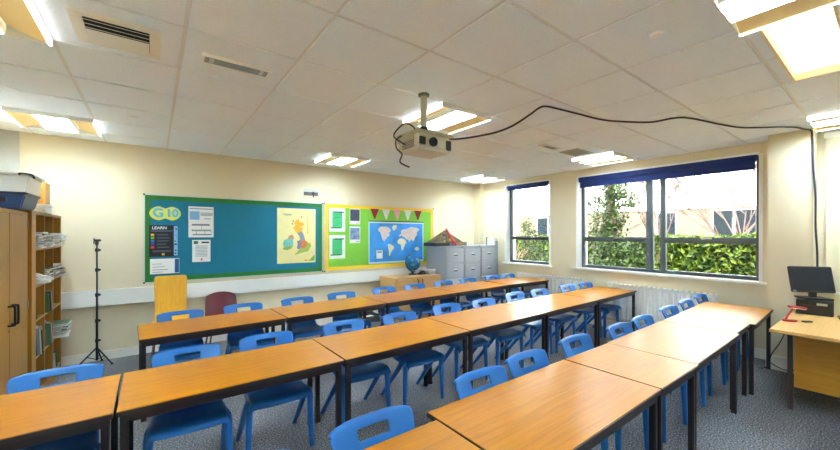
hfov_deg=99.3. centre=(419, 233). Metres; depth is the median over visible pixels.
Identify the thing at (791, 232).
wall pier
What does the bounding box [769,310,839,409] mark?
desk
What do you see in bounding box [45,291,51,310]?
book
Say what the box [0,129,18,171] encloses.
wall pier
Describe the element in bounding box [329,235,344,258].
poster
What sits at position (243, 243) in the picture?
noticeboard
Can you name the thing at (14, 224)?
tall cabinet
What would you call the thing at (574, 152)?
ceiling vent
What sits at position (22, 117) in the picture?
ceiling lamp
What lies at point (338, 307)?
table
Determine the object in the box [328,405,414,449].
plastic chair
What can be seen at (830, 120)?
ceiling lamp
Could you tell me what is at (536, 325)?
plastic chair
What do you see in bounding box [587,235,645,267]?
bush
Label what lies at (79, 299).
cable trunking
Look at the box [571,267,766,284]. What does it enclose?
trim
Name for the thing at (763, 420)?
floor
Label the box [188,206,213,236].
notice sheet
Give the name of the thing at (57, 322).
book
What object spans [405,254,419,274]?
desk globe
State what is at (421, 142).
ceiling projector
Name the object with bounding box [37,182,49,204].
wooden box
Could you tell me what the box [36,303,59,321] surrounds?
shelf
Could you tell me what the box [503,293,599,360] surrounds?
table
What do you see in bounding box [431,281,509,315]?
table
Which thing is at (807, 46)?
light panel
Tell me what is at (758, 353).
baseboard
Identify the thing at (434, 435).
table
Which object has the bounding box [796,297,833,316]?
desktop computer
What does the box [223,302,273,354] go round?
plastic chair
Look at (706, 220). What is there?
bare tree
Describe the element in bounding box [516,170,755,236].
building
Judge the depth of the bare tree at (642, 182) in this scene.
8.77 m
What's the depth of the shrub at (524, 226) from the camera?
11.29 m
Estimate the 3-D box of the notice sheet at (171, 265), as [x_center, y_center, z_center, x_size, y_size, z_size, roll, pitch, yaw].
[-3.325,0.422,4.648,0.310,0.195,0.004,0,0,-37]
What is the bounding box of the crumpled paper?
[36,273,50,284]
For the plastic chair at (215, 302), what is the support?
on the floor
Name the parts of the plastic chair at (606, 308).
backrest, leg, leg, seat, leg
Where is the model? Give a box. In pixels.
[424,228,466,245]
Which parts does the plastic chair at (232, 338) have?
backrest, seat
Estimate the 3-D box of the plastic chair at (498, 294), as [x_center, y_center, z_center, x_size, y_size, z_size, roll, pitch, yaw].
[1.475,1.155,6.506,0.454,0.752,0.510,0,0,-37]
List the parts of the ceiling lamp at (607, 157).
panel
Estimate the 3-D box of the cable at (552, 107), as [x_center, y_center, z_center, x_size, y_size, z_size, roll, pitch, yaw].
[2.106,-0.272,3.310,4.202,1.684,0.056,0,0,-12]
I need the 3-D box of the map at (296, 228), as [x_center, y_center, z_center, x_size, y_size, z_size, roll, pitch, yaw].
[-1.955,0.033,5.668,0.605,0.865,0.008,0,0,-37]
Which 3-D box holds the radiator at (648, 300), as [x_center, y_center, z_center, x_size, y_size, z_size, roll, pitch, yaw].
[3.444,1.155,5.224,0.082,0.730,1.435,0,0,-37]
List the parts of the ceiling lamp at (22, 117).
panel, panel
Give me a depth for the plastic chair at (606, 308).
5.43 m
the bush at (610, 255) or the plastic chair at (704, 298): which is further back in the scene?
the bush at (610, 255)
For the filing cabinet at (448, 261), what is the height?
1.280 m
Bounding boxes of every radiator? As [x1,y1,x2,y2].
[517,272,582,298]
[606,283,717,327]
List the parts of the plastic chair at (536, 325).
backrest, leg, leg, leg, seat, leg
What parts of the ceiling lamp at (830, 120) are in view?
panel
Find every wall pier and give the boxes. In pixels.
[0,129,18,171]
[474,184,483,244]
[768,128,817,359]
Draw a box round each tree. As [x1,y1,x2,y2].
[535,182,676,263]
[587,183,640,263]
[590,175,714,261]
[645,169,755,235]
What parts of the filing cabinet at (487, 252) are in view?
drawer, drawer, drawer, drawer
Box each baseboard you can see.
[61,310,377,366]
[498,300,765,359]
[771,355,793,373]
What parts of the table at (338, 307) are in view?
leg, leg, frame, leg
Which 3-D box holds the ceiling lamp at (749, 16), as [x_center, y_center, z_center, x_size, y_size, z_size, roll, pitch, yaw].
[1.676,-1.163,1.526,0.608,0.184,0.598,0,0,-37]
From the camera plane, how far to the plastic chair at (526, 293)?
6.86 m
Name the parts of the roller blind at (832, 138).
pull chain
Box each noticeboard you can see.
[143,193,322,283]
[323,202,433,271]
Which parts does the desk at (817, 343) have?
leg, modesty panel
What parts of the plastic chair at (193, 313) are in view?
backrest, seat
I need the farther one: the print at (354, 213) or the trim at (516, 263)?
the trim at (516, 263)
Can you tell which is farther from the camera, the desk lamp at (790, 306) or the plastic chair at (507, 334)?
the plastic chair at (507, 334)
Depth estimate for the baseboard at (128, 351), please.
4.41 m
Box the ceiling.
[0,0,839,183]
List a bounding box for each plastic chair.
[6,363,103,449]
[143,344,232,449]
[156,309,203,361]
[205,291,236,343]
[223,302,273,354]
[235,331,313,449]
[281,296,323,341]
[320,319,390,423]
[327,291,371,331]
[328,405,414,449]
[372,286,404,325]
[380,311,444,404]
[404,283,443,318]
[431,303,489,389]
[433,280,471,311]
[453,366,507,398]
[459,277,495,308]
[470,298,525,367]
[484,275,516,303]
[500,273,531,298]
[504,292,553,361]
[505,349,613,449]
[529,288,577,352]
[558,333,648,449]
[559,284,603,336]
[578,282,620,337]
[605,322,687,442]
[631,314,709,407]
[659,305,729,395]
[678,299,741,379]
[693,294,748,366]
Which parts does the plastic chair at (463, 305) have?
backrest, seat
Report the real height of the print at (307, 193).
0.165 m
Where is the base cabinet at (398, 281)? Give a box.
[380,273,441,321]
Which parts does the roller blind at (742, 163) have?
pull chain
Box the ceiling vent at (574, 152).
[559,148,592,155]
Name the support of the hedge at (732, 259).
on the ground
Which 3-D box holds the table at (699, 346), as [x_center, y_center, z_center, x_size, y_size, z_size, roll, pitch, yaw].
[2.083,1.185,2.905,1.137,0.670,0.585,0,0,-38]
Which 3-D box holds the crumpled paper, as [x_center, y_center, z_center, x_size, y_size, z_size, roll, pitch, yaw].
[-3.499,0.404,3.206,0.263,0.099,0.237,0,0,-37]
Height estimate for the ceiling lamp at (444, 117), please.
0.184 m
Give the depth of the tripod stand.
4.13 m
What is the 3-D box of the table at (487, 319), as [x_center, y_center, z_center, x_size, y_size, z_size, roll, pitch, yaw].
[0.722,1.185,3.742,1.187,0.670,0.630,0,0,-38]
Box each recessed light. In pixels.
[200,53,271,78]
[538,144,561,149]
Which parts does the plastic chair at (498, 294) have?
backrest, seat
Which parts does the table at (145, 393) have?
leg, leg, frame, leg, leg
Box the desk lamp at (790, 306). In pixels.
[782,305,807,321]
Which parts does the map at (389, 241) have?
hanging rail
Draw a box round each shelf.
[36,246,59,250]
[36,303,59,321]
[40,362,59,386]
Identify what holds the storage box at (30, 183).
on the storage box at (12, 200)
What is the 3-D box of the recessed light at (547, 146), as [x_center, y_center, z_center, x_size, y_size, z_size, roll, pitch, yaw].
[1.663,-1.107,4.560,0.360,0.016,0.120,0,0,-37]
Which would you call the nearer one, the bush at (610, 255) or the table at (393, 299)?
the table at (393, 299)
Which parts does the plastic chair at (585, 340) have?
backrest, leg, leg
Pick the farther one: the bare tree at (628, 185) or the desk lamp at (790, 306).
the bare tree at (628, 185)
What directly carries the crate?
on the floor
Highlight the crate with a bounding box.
[357,311,379,321]
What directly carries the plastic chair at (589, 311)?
on the floor
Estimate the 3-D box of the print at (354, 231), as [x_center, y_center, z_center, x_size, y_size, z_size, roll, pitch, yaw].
[-1.145,0.018,6.275,0.204,0.290,0.004,0,0,-37]
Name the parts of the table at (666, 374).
leg, frame, leg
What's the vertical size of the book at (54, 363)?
0.172 m
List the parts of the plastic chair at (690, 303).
backrest, leg, leg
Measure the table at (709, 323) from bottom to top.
0.670 m
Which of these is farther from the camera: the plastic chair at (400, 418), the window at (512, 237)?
the window at (512, 237)
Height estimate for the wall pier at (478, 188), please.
2.635 m
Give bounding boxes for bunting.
[369,208,420,219]
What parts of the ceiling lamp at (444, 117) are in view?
panel, panel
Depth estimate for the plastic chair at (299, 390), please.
2.52 m
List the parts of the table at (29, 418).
frame, leg, leg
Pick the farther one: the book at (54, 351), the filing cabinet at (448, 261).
the filing cabinet at (448, 261)
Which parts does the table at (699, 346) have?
leg, frame, leg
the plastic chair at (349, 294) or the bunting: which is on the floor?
the plastic chair at (349, 294)
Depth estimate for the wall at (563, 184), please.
5.75 m
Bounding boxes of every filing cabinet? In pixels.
[426,246,463,310]
[464,245,480,309]
[471,244,495,306]
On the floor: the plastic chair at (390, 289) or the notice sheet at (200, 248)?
the plastic chair at (390, 289)
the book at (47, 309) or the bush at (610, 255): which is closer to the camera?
the book at (47, 309)
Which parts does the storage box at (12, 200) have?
handle, lid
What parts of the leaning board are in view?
board panel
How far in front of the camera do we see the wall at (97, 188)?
4.51 m
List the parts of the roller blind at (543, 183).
pull chain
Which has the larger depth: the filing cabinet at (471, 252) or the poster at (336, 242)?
the filing cabinet at (471, 252)
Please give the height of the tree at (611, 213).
5.365 m
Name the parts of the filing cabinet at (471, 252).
drawer, drawer, drawer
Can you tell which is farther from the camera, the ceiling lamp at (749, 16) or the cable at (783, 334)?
the cable at (783, 334)
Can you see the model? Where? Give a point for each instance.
(444, 238)
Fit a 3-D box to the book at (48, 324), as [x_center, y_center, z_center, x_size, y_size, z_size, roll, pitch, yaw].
[-3.654,0.969,3.375,0.220,0.218,0.054,0,0,-37]
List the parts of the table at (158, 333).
leg, leg, frame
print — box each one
[303,188,318,199]
[350,208,359,223]
[350,226,359,242]
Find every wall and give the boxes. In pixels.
[19,132,473,356]
[484,130,839,349]
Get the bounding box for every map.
[277,208,315,263]
[369,221,423,263]
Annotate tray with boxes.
[424,243,449,245]
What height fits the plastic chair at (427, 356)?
0.752 m
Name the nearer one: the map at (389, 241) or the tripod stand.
the tripod stand
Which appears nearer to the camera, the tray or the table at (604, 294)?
the table at (604, 294)
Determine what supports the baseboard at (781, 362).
attached to the wall pier at (791, 232)
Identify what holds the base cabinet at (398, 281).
on the floor
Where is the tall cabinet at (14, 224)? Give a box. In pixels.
[0,208,28,395]
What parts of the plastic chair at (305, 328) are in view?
backrest, seat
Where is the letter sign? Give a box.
[149,206,180,219]
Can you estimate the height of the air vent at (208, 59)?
0.016 m
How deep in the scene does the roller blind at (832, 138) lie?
3.86 m
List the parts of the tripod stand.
leg, leg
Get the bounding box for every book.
[36,328,40,354]
[39,328,41,353]
[41,329,42,352]
[45,267,55,270]
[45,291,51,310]
[45,293,49,312]
[46,323,50,344]
[53,319,70,325]
[53,320,71,326]
[53,323,71,329]
[53,350,57,366]
[53,353,55,367]
[419,269,435,271]
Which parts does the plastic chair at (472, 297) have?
backrest, seat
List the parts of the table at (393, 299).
frame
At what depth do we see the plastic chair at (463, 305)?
5.75 m
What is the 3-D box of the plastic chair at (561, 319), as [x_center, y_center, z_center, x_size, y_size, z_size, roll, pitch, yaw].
[1.791,1.155,4.844,0.454,0.752,0.510,0,0,-37]
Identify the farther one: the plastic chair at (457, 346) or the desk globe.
the desk globe
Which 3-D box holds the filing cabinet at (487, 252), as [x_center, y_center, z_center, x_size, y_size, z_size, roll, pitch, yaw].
[1.254,0.880,7.627,0.464,1.280,0.630,0,0,-37]
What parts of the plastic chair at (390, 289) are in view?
backrest, seat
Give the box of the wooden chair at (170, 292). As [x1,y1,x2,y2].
[151,275,192,367]
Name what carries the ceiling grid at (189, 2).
attached to the ceiling
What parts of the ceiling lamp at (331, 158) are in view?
panel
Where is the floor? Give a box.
[51,317,839,449]
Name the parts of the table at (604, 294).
leg, leg, frame, leg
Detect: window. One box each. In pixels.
[510,190,548,264]
[582,156,758,280]
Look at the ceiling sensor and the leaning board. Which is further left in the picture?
the leaning board
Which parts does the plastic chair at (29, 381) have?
backrest, seat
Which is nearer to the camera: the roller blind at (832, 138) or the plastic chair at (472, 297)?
the roller blind at (832, 138)
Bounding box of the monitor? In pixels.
[787,266,835,300]
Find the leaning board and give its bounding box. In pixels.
[486,237,497,303]
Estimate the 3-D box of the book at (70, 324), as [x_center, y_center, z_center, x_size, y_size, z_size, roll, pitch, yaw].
[-3.893,0.991,3.758,0.294,0.014,0.232,0,0,-36]
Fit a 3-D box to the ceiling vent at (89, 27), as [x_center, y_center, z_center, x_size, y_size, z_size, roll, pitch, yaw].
[-1.689,-1.103,1.999,0.380,0.040,0.380,0,0,-37]
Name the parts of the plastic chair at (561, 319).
backrest, leg, leg, leg, seat, leg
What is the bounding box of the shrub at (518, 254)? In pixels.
[516,243,533,259]
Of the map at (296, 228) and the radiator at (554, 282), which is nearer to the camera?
the map at (296, 228)
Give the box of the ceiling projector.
[393,92,452,167]
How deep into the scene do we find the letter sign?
4.64 m
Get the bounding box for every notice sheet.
[150,258,178,273]
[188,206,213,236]
[192,240,209,261]
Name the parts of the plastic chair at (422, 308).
backrest, seat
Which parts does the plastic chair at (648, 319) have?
backrest, leg, seat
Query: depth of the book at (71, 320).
3.72 m
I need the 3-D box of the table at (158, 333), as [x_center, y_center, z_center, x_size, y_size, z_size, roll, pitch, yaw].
[-1.986,1.185,3.460,1.176,0.670,0.610,0,0,-39]
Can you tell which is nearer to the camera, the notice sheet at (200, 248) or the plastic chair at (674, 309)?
the plastic chair at (674, 309)
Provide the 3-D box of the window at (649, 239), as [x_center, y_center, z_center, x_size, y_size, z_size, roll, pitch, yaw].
[3.559,-0.195,5.372,0.110,1.570,2.330,0,0,-37]
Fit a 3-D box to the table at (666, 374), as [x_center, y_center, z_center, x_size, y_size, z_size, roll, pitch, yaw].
[1.396,1.185,2.367,0.596,0.670,0.585,0,0,-37]
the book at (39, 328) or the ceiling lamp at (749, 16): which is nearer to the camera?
the ceiling lamp at (749, 16)
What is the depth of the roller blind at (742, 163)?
5.04 m
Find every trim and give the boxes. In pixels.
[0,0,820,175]
[502,262,551,266]
[505,152,762,281]
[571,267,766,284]
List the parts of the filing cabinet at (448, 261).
drawer, drawer, drawer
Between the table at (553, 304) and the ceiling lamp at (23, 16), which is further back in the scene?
the table at (553, 304)
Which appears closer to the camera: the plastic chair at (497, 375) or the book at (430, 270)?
the plastic chair at (497, 375)
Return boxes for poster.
[149,225,177,256]
[329,208,344,231]
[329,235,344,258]
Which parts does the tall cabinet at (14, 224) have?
door, handle, handle, door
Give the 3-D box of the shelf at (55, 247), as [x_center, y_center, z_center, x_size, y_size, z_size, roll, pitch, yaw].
[-3.837,0.139,3.353,0.489,0.018,1.025,0,0,-37]
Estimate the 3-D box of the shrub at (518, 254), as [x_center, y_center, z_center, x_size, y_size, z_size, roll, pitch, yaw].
[2.779,1.025,11.619,0.721,1.494,1.928,0,0,-37]
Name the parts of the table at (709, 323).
leg, leg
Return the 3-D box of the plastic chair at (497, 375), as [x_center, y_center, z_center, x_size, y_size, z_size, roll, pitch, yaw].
[0.462,1.155,1.846,0.454,0.752,0.510,0,0,-36]
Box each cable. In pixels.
[449,105,818,266]
[760,334,784,367]
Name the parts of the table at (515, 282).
frame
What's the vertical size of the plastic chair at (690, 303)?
0.752 m
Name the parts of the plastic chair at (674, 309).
backrest, leg, leg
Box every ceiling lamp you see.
[0,0,52,45]
[1,105,101,136]
[315,153,368,166]
[403,101,490,134]
[461,174,503,182]
[572,151,632,165]
[710,0,839,36]
[807,110,839,131]
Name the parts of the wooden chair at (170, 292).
leg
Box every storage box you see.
[0,171,44,196]
[0,191,40,210]
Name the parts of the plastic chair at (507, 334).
backrest, leg, leg, leg, seat, leg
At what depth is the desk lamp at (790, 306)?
3.24 m
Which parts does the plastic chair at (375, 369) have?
leg, leg, backrest, seat, leg, leg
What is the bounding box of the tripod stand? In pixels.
[79,238,112,364]
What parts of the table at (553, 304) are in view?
leg, leg, frame, leg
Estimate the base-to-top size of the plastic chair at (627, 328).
0.752 m
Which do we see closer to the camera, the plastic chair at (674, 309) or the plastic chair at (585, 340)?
the plastic chair at (585, 340)
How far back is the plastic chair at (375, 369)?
2.96 m
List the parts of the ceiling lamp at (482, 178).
panel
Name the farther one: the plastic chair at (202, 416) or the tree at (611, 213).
the tree at (611, 213)
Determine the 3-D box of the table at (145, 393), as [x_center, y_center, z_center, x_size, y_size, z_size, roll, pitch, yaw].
[-1.158,1.185,2.288,1.170,0.670,0.610,0,0,-37]
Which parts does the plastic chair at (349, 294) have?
backrest, seat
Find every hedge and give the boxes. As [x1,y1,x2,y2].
[516,233,679,267]
[654,232,755,275]
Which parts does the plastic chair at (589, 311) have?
backrest, leg, leg, leg, seat, leg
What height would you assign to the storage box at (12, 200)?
0.122 m
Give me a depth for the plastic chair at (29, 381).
1.96 m
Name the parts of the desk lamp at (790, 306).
arm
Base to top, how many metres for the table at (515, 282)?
0.670 m
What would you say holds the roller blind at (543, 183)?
attached to the window at (512, 237)
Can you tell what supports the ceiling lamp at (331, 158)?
attached to the ceiling
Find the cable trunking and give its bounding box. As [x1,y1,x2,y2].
[61,267,425,309]
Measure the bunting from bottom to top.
0.196 m
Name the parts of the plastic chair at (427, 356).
leg, backrest, leg, seat, leg, leg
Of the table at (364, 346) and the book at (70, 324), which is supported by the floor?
the table at (364, 346)
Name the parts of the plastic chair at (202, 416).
leg, backrest, seat, leg, leg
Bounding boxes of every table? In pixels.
[0,374,120,449]
[116,339,344,449]
[137,308,286,421]
[270,296,386,343]
[313,318,469,422]
[362,288,457,328]
[363,420,480,449]
[426,303,547,388]
[427,360,661,449]
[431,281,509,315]
[485,277,548,303]
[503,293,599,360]
[560,286,636,345]
[564,343,698,449]
[607,321,739,449]
[662,314,749,408]
[678,301,772,394]
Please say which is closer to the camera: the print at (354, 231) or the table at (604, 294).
the table at (604, 294)
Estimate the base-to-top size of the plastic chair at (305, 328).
0.752 m
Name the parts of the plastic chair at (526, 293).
backrest, seat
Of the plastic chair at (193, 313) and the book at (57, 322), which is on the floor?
the plastic chair at (193, 313)
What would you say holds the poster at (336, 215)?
attached to the noticeboard at (356, 254)
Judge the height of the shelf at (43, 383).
0.018 m
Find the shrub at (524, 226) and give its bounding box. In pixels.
[519,218,547,261]
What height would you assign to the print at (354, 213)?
0.275 m
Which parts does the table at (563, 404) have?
frame, leg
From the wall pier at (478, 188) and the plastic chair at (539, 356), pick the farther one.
the wall pier at (478, 188)
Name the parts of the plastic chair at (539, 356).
backrest, leg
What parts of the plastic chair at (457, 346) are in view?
leg, backrest, leg, seat, leg, leg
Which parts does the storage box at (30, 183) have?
lid, clip handle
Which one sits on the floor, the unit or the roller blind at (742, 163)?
the unit
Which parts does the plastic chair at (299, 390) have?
leg, leg, backrest, seat, leg, leg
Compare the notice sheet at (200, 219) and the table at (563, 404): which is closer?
the table at (563, 404)
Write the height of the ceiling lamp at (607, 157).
0.184 m
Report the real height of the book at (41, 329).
0.220 m
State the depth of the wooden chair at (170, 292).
4.44 m
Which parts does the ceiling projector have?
vent panel, mount plate, panel, vent panel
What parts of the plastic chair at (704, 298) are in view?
backrest, leg, leg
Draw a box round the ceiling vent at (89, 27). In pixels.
[65,5,160,59]
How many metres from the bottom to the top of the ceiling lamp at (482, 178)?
0.184 m
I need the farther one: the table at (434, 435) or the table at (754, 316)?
the table at (754, 316)
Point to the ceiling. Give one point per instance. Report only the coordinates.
(507, 37)
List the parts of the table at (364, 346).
leg, leg, frame, leg, leg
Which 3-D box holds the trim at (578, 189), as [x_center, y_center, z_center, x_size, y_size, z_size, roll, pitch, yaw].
[3.024,-0.212,5.960,0.124,1.615,3.974,0,0,-37]
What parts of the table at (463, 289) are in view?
frame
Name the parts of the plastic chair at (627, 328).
backrest, leg, leg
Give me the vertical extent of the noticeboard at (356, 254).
1.160 m
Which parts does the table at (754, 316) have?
leg, frame, leg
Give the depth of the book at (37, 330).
3.15 m
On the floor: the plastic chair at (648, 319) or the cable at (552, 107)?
the plastic chair at (648, 319)
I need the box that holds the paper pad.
[33,209,50,211]
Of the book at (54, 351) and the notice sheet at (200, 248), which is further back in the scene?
the notice sheet at (200, 248)
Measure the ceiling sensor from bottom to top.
0.013 m
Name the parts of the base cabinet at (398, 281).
door, door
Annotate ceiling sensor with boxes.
[649,30,664,38]
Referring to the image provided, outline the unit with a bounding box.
[18,210,60,386]
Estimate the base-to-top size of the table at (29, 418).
0.670 m
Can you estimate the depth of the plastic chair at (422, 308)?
5.36 m
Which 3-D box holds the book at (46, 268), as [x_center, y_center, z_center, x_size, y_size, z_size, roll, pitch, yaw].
[-3.739,0.344,3.440,0.284,0.016,0.234,0,0,-34]
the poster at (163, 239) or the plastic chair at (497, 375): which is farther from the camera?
the poster at (163, 239)
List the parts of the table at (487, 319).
leg, leg, leg, frame, leg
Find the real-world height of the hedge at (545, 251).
1.866 m
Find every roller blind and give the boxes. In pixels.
[507,181,548,220]
[579,154,757,214]
[824,131,839,289]
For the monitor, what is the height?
0.321 m

